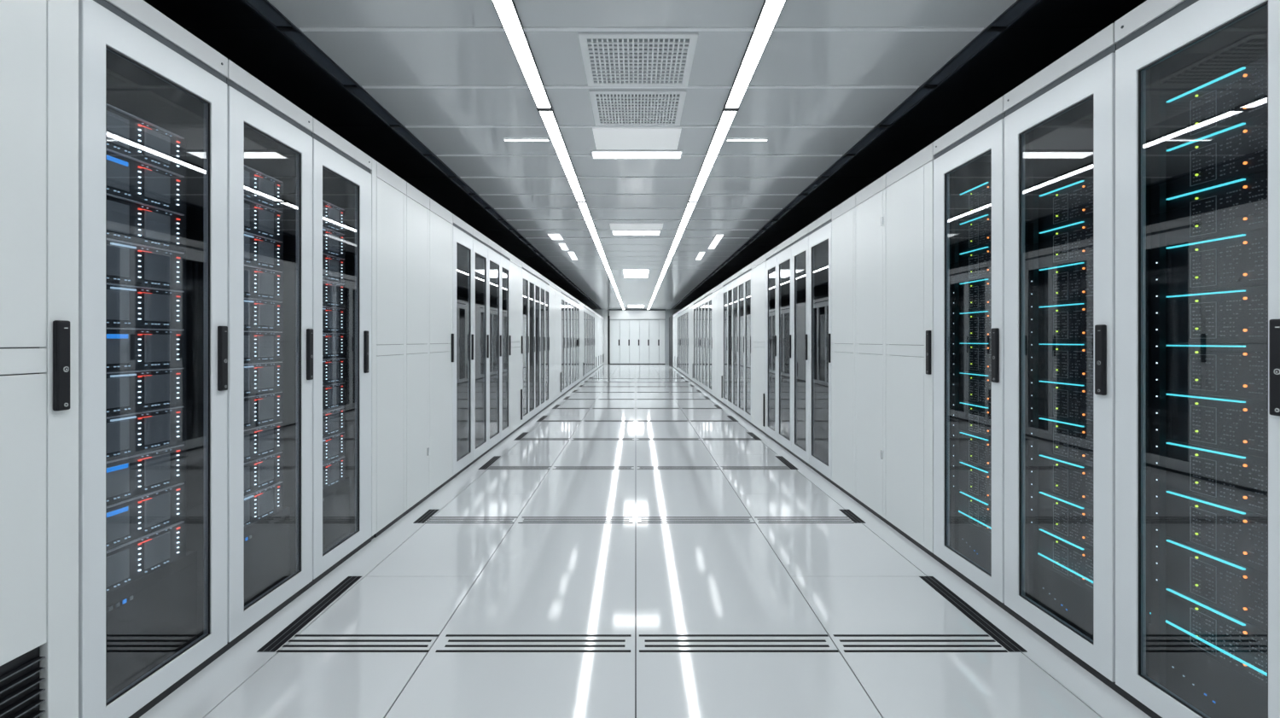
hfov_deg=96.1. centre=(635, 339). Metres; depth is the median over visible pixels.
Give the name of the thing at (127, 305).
server
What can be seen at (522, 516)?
floor vent
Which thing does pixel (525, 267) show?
tall cabinet
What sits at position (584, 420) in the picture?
floor vent
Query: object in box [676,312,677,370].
tall cabinet
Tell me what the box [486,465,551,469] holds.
floor vent
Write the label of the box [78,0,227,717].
door
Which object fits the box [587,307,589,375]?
tall cabinet
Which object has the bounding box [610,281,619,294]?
recessed light
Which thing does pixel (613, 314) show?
wall
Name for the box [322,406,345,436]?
server
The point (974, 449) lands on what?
server
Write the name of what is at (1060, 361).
server
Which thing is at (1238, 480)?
server
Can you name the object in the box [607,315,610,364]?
trim
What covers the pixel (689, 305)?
tall cabinet
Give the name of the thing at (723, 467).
floor vent
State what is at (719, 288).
tall cabinet
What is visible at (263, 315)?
server
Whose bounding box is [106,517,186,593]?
server
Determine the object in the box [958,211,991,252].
server
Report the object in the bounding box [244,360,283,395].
server
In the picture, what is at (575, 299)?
tall cabinet
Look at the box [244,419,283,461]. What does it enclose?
server
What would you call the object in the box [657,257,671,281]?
recessed light
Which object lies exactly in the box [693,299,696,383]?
tall cabinet
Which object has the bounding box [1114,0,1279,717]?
door
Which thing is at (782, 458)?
floor vent
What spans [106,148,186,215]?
server
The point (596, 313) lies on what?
tall cabinet
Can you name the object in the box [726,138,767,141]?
recessed light
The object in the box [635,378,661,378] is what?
floor vent
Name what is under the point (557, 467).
floor vent
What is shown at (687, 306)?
tall cabinet
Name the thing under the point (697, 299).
tall cabinet
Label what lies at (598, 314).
tall cabinet
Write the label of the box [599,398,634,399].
floor vent
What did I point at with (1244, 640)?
server
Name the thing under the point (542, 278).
tall cabinet
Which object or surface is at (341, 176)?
door
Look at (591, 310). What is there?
tall cabinet
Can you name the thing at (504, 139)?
recessed light
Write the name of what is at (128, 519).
server
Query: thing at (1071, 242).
server
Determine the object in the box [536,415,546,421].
floor vent
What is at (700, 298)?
tall cabinet
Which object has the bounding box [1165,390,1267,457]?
server
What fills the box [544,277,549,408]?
tall cabinet
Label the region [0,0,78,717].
tall cabinet
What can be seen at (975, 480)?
server
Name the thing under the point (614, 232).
diffuser
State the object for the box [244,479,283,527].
server
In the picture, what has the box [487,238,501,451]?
tall cabinet
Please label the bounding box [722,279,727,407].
tall cabinet
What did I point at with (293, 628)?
floor vent
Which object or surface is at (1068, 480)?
server
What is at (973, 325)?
server
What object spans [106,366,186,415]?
server
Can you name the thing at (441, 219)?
tall cabinet
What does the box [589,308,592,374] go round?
tall cabinet
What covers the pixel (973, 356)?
server
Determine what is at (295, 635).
floor vent
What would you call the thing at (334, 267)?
server
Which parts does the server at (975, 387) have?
bay frame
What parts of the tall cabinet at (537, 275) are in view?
header panel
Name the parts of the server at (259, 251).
trim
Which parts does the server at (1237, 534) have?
bay frame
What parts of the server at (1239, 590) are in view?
bay frame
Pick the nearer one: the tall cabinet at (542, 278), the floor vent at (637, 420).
the floor vent at (637, 420)
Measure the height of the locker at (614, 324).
2.090 m
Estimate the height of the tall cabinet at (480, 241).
2.190 m
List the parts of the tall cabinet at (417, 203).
header panel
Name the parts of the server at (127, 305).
trim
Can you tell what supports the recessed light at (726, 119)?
in the ceiling at (828, 72)
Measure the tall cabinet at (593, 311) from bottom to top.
2.190 m
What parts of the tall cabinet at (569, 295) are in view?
glass pane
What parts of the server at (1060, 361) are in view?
bay frame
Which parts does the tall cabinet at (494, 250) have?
header panel, door handle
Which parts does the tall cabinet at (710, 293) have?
glass pane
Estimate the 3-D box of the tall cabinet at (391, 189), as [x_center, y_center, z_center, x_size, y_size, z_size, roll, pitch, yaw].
[-2.008,0.055,3.565,1.000,2.190,0.440,0,0,0]
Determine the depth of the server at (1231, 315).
1.64 m
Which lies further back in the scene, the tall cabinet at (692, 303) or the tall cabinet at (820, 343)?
the tall cabinet at (692, 303)
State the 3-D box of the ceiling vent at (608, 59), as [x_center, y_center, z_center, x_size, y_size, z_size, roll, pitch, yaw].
[0.012,-1.418,2.943,0.558,0.010,0.543,0,0,0]
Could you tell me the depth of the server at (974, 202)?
2.82 m
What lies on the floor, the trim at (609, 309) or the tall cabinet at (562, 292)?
the tall cabinet at (562, 292)
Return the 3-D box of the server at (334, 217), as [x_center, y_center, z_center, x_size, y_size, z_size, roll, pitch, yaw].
[-1.877,-0.649,2.959,0.561,0.134,0.450,0,0,0]
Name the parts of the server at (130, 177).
trim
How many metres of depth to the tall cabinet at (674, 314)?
23.18 m
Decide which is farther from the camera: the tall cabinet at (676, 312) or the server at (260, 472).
the tall cabinet at (676, 312)
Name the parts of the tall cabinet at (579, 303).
door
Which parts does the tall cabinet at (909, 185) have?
header panel, door handle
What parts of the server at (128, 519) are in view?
trim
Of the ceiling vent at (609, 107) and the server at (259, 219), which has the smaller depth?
the server at (259, 219)
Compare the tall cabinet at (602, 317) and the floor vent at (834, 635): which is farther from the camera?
the tall cabinet at (602, 317)
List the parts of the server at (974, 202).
bay frame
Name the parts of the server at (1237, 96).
bay frame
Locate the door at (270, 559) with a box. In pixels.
[226,59,313,649]
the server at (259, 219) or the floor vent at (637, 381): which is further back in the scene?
the floor vent at (637, 381)
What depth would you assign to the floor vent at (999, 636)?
2.38 m
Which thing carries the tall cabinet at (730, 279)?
on the floor
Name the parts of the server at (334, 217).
trim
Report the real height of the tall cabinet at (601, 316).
2.190 m
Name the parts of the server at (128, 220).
trim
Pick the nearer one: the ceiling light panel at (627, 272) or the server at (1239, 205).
the server at (1239, 205)
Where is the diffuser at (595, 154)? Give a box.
[592,151,680,157]
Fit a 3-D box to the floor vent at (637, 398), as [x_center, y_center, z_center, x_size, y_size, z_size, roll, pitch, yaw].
[0.380,1.149,11.120,0.736,0.001,0.124,0,0,0]
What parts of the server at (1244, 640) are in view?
bay frame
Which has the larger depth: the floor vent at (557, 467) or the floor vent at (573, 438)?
the floor vent at (573, 438)
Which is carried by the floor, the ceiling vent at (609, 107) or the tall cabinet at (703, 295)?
the tall cabinet at (703, 295)
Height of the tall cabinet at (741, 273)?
2.190 m
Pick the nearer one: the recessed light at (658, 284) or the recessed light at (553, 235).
the recessed light at (553, 235)
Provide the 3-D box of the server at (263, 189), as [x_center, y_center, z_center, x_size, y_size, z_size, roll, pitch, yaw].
[-1.877,-0.649,2.401,0.561,0.134,0.450,0,0,0]
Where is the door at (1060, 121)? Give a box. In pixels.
[1003,23,1116,690]
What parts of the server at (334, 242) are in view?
trim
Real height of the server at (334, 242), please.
0.134 m
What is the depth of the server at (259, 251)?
2.48 m
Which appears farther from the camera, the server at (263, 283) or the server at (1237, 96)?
the server at (263, 283)
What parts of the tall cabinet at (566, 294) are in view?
glass pane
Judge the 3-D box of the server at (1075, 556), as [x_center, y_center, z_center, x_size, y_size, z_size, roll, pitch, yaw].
[1.935,0.845,2.163,0.559,0.150,0.455,0,0,0]
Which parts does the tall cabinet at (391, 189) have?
header panel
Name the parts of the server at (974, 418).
bay frame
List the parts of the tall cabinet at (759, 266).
header panel, handle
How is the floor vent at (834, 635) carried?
in the floor
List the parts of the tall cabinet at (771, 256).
header panel, door handle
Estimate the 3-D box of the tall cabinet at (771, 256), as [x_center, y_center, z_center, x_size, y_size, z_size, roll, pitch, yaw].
[2.056,0.055,6.650,1.017,2.190,0.540,0,0,0]
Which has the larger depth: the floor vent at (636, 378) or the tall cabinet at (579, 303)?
the floor vent at (636, 378)
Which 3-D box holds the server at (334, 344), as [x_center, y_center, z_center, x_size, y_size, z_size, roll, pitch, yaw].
[-1.877,0.029,2.959,0.561,0.134,0.450,0,0,0]
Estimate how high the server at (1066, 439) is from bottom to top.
0.150 m
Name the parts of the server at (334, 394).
trim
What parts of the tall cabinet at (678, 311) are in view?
glass pane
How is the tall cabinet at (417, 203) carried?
on the floor
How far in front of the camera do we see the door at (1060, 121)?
2.31 m
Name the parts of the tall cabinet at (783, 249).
header panel, door handle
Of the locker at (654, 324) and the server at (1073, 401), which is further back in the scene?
the locker at (654, 324)
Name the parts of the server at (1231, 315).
bay frame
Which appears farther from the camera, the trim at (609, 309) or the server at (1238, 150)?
the trim at (609, 309)
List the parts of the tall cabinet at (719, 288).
header panel, handle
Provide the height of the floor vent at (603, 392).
0.001 m
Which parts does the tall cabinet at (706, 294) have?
glass pane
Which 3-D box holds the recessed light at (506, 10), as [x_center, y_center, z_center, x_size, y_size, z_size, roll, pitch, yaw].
[-0.556,-1.413,2.350,0.090,0.023,2.359,0,0,0]
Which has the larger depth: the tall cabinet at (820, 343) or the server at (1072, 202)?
the tall cabinet at (820, 343)
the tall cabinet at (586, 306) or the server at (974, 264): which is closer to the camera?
the server at (974, 264)
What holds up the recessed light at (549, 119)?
in the ceiling at (828, 72)
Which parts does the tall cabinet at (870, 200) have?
header panel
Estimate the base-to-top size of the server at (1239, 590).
0.150 m
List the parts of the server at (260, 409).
trim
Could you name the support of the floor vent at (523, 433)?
in the floor
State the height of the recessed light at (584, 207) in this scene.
0.023 m
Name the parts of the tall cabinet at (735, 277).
header panel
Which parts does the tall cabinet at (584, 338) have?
glass pane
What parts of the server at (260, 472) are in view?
trim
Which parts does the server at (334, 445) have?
trim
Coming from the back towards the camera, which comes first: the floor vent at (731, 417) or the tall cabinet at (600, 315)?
the tall cabinet at (600, 315)
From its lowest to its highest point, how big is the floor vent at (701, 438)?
0.001 m
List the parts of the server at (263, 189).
trim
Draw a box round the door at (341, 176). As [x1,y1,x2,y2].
[311,117,372,585]
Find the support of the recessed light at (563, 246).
in the ceiling at (828, 72)
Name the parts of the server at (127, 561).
trim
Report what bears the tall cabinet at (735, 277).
on the floor
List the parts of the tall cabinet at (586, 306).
glass pane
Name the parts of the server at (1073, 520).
bay frame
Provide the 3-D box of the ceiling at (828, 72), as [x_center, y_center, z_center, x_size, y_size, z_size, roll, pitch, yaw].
[0.028,-1.441,12.261,3.145,0.046,30.078,0,0,0]
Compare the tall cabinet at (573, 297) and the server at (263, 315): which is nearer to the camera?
the server at (263, 315)
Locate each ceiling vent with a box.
[578,33,698,86]
[588,90,686,125]
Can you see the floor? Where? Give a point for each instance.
(635, 578)
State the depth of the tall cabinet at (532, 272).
8.57 m
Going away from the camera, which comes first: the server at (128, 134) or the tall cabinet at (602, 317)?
the server at (128, 134)
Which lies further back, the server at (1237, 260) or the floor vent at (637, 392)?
the floor vent at (637, 392)
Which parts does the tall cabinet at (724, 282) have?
glass pane, header panel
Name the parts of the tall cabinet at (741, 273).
header panel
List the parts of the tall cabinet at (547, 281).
glass pane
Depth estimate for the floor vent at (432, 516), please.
3.64 m
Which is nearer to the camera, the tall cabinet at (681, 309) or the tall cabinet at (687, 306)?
the tall cabinet at (687, 306)
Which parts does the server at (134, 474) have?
trim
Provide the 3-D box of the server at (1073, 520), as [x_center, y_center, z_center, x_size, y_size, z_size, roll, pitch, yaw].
[1.935,0.693,2.163,0.559,0.150,0.455,0,0,0]
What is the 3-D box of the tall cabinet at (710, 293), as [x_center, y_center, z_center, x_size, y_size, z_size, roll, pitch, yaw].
[2.061,0.055,12.070,1.008,2.190,0.640,0,0,0]
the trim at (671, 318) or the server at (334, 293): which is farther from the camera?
the trim at (671, 318)
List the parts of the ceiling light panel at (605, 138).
frame, soft panel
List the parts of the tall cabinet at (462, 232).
header panel, door handle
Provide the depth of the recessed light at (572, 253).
9.59 m
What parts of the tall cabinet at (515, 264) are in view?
header panel, handle, door handle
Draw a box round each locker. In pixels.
[609,320,619,364]
[619,320,629,364]
[629,320,639,364]
[639,320,649,364]
[649,320,659,364]
[659,320,664,364]
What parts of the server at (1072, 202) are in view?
bay frame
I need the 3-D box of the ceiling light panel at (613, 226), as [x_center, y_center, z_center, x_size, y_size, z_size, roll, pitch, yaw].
[0.008,-1.417,7.400,0.660,0.012,0.720,0,0,0]
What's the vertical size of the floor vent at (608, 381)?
0.001 m
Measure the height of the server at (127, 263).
0.134 m
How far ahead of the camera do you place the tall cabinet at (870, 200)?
3.81 m
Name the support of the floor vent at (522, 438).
in the floor
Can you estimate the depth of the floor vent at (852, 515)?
3.73 m
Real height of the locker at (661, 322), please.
2.090 m
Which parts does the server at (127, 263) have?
trim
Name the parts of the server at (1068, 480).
bay frame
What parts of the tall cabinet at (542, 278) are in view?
header panel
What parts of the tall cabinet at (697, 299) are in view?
glass pane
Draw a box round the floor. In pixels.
[139,364,1151,717]
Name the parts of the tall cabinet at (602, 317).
door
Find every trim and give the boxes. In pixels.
[241,0,601,308]
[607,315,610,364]
[609,308,665,310]
[669,314,673,366]
[670,0,1042,309]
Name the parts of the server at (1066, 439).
bay frame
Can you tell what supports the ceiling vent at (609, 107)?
in the ceiling at (828, 72)
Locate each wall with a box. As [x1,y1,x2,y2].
[591,308,680,364]
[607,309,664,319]
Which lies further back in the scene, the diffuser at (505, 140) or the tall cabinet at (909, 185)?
the diffuser at (505, 140)
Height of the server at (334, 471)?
0.134 m
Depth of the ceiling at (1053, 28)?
3.38 m
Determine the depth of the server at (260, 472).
2.47 m
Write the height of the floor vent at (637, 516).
0.001 m
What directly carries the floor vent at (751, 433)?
in the floor
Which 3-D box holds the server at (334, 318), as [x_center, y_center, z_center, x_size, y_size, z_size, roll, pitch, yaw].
[-1.877,-0.107,2.959,0.561,0.134,0.450,0,0,0]
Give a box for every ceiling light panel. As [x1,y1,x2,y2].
[590,128,682,158]
[609,223,663,234]
[622,268,649,277]
[628,304,644,307]
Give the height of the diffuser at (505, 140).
0.007 m
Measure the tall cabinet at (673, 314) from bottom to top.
2.190 m
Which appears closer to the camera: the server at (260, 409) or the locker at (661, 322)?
the server at (260, 409)
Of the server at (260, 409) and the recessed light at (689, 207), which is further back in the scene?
the recessed light at (689, 207)
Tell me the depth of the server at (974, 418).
2.82 m
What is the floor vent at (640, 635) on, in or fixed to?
in the floor
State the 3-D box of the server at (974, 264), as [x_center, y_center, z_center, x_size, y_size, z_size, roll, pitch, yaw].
[1.935,-0.371,2.743,0.559,0.150,0.455,0,0,0]
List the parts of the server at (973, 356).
bay frame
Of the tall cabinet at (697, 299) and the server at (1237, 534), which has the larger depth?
the tall cabinet at (697, 299)
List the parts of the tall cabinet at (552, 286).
header panel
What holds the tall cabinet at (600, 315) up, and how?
on the floor
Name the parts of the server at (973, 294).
bay frame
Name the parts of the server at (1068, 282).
bay frame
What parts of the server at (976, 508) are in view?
bay frame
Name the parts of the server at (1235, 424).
bay frame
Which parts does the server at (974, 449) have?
bay frame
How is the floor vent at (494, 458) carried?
in the floor
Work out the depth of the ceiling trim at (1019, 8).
3.39 m
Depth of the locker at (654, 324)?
27.00 m
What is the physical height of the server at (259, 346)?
0.134 m
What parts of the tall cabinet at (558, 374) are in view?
header panel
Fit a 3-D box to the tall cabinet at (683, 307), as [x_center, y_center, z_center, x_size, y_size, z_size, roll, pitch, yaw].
[2.061,0.055,18.875,1.008,2.190,0.750,0,0,0]
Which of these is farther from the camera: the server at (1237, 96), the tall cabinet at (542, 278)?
the tall cabinet at (542, 278)
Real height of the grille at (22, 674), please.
0.346 m
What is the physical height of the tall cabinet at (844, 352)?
2.190 m
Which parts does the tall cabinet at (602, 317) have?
door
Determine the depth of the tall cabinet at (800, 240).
5.75 m
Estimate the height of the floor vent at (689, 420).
0.001 m
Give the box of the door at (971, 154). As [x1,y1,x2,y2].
[933,95,1005,609]
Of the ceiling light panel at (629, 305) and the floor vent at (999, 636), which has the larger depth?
the ceiling light panel at (629, 305)
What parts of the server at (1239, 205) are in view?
bay frame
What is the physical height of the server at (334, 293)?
0.134 m
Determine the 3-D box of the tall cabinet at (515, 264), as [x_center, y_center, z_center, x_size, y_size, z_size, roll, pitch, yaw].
[-1.999,0.055,7.260,1.017,2.190,0.720,0,0,0]
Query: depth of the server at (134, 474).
1.88 m
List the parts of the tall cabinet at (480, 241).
header panel, door handle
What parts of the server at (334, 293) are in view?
trim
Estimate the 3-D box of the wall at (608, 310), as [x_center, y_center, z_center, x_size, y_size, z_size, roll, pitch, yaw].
[0.000,-0.157,27.875,5.500,2.614,0.050,0,0,0]
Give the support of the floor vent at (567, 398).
in the floor
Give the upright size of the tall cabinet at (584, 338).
2.190 m
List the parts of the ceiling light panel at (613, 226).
soft panel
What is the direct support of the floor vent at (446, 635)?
in the floor
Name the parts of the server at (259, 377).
trim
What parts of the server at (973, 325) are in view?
bay frame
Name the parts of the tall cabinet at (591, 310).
glass pane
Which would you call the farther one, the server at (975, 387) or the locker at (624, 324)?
the locker at (624, 324)
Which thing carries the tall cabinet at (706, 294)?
on the floor
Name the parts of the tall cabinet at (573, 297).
glass pane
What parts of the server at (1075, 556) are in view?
bay frame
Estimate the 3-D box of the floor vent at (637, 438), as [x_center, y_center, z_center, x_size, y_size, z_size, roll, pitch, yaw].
[0.380,1.149,6.650,0.736,0.001,0.124,0,0,0]
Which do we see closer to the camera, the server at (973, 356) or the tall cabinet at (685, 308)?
the server at (973, 356)
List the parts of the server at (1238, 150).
bay frame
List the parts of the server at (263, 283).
trim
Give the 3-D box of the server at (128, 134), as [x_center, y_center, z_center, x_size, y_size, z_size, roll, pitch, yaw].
[-1.877,-0.649,1.834,0.561,0.134,0.450,0,0,0]
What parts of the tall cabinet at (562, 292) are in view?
glass pane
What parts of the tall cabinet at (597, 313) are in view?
door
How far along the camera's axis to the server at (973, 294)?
2.82 m
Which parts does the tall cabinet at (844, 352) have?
header panel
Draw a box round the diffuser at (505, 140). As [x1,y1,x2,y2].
[505,139,548,140]
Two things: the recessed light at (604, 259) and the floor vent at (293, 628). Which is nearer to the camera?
the floor vent at (293, 628)
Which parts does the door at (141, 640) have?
blanking panel, header panel, door handle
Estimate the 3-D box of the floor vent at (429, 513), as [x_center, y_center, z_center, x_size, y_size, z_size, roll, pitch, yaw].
[-1.363,1.149,3.753,0.067,0.002,0.290,0,0,0]
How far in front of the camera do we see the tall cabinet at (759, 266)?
7.30 m
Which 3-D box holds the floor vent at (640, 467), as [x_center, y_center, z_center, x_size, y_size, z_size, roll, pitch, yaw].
[0.380,1.149,5.160,0.736,0.001,0.124,0,0,0]
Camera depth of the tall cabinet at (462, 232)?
5.28 m
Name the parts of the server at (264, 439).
trim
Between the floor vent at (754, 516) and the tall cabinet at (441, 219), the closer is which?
the floor vent at (754, 516)
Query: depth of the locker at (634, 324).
27.00 m
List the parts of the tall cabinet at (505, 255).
header panel, door handle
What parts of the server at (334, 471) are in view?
trim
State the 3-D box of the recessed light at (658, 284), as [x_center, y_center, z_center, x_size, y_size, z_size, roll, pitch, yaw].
[0.584,-1.413,15.751,0.090,0.023,3.899,0,0,0]
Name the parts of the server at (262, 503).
trim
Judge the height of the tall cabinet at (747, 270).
2.190 m
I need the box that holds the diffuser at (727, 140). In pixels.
[727,139,766,140]
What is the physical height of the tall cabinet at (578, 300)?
2.190 m
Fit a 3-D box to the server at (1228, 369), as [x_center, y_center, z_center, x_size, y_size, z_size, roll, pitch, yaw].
[1.935,0.085,1.597,0.559,0.150,0.455,0,0,0]
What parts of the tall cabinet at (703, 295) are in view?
glass pane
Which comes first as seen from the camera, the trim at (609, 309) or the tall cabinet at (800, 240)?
the tall cabinet at (800, 240)
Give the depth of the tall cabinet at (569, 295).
13.20 m
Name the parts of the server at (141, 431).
trim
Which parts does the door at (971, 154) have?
mounting rail, header panel, blanking panel, door handle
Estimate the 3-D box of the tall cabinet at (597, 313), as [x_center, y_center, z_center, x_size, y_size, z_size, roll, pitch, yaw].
[-2.000,0.055,22.983,1.016,2.190,0.712,0,0,0]
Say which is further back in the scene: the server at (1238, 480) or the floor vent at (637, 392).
the floor vent at (637, 392)
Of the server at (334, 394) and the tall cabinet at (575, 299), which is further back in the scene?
the tall cabinet at (575, 299)
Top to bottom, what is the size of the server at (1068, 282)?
0.150 m
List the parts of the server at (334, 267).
trim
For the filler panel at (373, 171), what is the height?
2.190 m
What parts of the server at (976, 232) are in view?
bay frame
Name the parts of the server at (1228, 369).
bay frame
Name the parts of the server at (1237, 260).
bay frame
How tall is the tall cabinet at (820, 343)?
2.190 m
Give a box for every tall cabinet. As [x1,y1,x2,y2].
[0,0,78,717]
[374,161,406,537]
[406,181,430,513]
[429,197,453,496]
[452,214,473,478]
[471,227,488,463]
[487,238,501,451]
[500,246,511,442]
[509,253,523,435]
[521,261,529,426]
[528,266,535,420]
[534,270,540,416]
[539,273,545,412]
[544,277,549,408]
[548,280,555,404]
[555,285,561,400]
[560,288,564,396]
[564,290,568,393]
[568,293,571,390]
[570,296,574,388]
[574,297,576,385]
[576,299,579,383]
[578,301,581,382]
[581,302,583,380]
[583,303,586,378]
[585,305,587,377]
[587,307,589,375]
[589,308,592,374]
[591,309,593,372]
[593,310,594,372]
[594,311,596,370]
[596,313,597,369]
[597,313,599,368]
[598,314,599,367]
[599,314,600,366]
[600,315,601,366]
[601,316,603,365]
[602,316,604,364]
[673,314,674,367]
[674,312,676,369]
[674,314,674,367]
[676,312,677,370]
[677,310,679,371]
[679,309,680,372]
[680,308,682,373]
[682,307,684,374]
[684,306,686,377]
[686,304,688,378]
[688,302,691,379]
[691,301,693,381]
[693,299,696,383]
[696,297,698,385]
[698,296,702,387]
[701,294,704,389]
[704,291,709,392]
[708,289,712,395]
[712,285,717,399]
[716,282,723,402]
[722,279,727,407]
[727,275,733,410]
[732,272,738,414]
[738,267,744,418]
[744,262,751,424]
[751,253,766,435]
[766,246,777,442]
[776,236,792,453]
[791,225,808,465]
[808,209,834,482]
[832,193,856,500]
[855,174,890,523]
[885,142,934,557]
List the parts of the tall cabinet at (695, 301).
glass pane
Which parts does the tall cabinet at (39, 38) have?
door handle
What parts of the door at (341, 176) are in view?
blanking panel, header panel, door handle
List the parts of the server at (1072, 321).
bay frame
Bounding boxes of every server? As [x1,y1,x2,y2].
[106,103,186,176]
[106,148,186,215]
[106,192,186,252]
[106,238,186,290]
[106,282,186,328]
[106,326,186,371]
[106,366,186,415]
[106,404,186,459]
[106,442,186,504]
[106,480,186,548]
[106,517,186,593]
[244,164,283,212]
[244,197,283,241]
[244,231,283,271]
[244,264,283,301]
[244,296,283,331]
[244,330,283,362]
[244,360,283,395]
[244,390,283,428]
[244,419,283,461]
[244,449,283,494]
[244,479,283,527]
[322,199,345,234]
[322,226,345,258]
[322,252,345,283]
[322,279,345,308]
[322,305,345,332]
[322,331,345,358]
[322,357,345,384]
[322,381,345,410]
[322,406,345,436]
[322,430,345,463]
[322,454,345,489]
[958,179,991,223]
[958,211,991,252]
[958,244,991,282]
[958,276,991,311]
[958,308,991,341]
[958,341,991,373]
[958,371,991,406]
[958,400,991,438]
[958,430,991,471]
[958,459,991,503]
[958,488,991,535]
[1038,175,1093,231]
[1038,216,1093,267]
[1038,258,1093,304]
[1038,300,1093,342]
[1038,342,1093,383]
[1038,378,1093,424]
[1038,414,1093,466]
[1038,452,1093,508]
[1038,488,1093,550]
[1038,525,1093,592]
[1165,55,1267,149]
[1165,112,1267,197]
[1165,170,1267,245]
[1165,227,1267,294]
[1165,285,1267,343]
[1165,343,1267,400]
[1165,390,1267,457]
[1165,438,1267,515]
[1165,487,1267,572]
[1165,535,1267,630]
[1165,584,1267,687]
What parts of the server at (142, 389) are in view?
trim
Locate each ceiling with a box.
[143,0,599,308]
[267,0,1017,309]
[673,0,1146,308]
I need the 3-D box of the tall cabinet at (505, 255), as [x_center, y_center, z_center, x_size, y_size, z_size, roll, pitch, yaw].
[-1.999,0.055,6.665,1.017,2.190,0.470,0,0,0]
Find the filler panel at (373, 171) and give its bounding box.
[370,157,376,539]
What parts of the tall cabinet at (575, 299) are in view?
glass pane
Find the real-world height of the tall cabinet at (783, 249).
2.190 m
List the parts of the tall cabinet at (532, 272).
header panel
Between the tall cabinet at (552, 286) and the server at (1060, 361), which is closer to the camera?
the server at (1060, 361)
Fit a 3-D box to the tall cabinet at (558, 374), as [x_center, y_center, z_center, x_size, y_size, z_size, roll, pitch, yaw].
[-2.000,0.055,11.215,1.016,2.190,0.770,0,0,0]
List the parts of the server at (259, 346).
trim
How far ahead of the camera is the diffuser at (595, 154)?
4.40 m
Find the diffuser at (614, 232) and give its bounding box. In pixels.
[612,230,659,234]
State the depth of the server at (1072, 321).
2.22 m
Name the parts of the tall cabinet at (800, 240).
header panel, door handle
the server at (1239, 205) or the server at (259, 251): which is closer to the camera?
the server at (1239, 205)
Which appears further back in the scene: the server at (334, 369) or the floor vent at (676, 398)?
the floor vent at (676, 398)
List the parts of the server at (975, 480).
bay frame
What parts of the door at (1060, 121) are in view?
mounting rail, header panel, blanking panel, door handle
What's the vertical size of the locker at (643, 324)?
2.090 m
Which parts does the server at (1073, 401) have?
bay frame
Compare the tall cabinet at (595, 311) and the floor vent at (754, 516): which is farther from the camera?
the tall cabinet at (595, 311)
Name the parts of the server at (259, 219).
trim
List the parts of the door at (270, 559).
blanking panel, header panel, door handle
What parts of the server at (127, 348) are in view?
trim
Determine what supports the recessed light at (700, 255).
in the ceiling at (828, 72)
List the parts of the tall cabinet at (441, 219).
header panel, door handle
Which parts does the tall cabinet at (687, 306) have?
glass pane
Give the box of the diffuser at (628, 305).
[628,305,643,307]
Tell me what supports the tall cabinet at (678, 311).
on the floor
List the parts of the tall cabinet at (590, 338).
glass pane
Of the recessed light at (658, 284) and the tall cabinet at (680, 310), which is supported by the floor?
the tall cabinet at (680, 310)
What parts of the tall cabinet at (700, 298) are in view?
glass pane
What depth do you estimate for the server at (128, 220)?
1.88 m
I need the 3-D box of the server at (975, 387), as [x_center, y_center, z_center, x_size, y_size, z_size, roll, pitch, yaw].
[1.935,0.237,2.743,0.559,0.150,0.455,0,0,0]
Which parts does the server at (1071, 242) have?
bay frame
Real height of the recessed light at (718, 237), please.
0.009 m
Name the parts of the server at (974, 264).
bay frame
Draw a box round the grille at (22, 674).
[0,645,45,717]
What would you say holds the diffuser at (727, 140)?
attached to the recessed light at (727, 139)
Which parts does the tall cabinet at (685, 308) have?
glass pane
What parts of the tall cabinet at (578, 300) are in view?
glass pane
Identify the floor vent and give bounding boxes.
[256,576,361,651]
[275,634,439,651]
[413,509,438,523]
[424,516,517,523]
[435,634,631,651]
[478,455,500,469]
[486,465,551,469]
[513,431,528,440]
[517,516,633,523]
[519,437,570,440]
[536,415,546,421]
[541,419,581,421]
[552,465,634,469]
[567,398,595,399]
[571,437,634,440]
[583,419,634,421]
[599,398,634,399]
[603,391,634,392]
[608,381,634,382]
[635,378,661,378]
[636,381,663,382]
[636,419,688,421]
[636,437,701,440]
[637,391,669,392]
[637,398,673,399]
[637,465,720,469]
[637,516,755,523]
[639,634,838,651]
[671,391,698,392]
[675,398,706,399]
[689,419,733,421]
[701,437,755,440]
[720,465,790,469]
[727,415,738,421]
[746,431,762,440]
[754,516,854,523]
[774,455,798,469]
[832,634,1008,651]
[839,509,865,523]
[919,576,1027,651]
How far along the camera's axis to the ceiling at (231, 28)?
3.38 m
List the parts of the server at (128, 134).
trim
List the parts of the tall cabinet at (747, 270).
header panel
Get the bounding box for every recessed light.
[491,0,552,110]
[503,138,549,141]
[538,109,585,203]
[546,232,564,239]
[558,242,569,250]
[567,250,577,259]
[577,201,605,257]
[600,257,614,281]
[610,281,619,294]
[653,281,661,294]
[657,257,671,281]
[667,201,696,257]
[688,109,737,203]
[695,251,705,260]
[707,233,724,249]
[723,0,786,110]
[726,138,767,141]
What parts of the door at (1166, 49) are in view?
header panel, mounting rail, blanking panel, door handle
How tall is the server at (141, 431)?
0.134 m
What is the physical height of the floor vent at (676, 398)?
0.001 m
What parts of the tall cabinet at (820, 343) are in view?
header panel, door handle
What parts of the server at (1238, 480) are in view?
bay frame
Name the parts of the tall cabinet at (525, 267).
header panel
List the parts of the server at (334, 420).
trim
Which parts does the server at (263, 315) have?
trim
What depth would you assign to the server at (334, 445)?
3.06 m

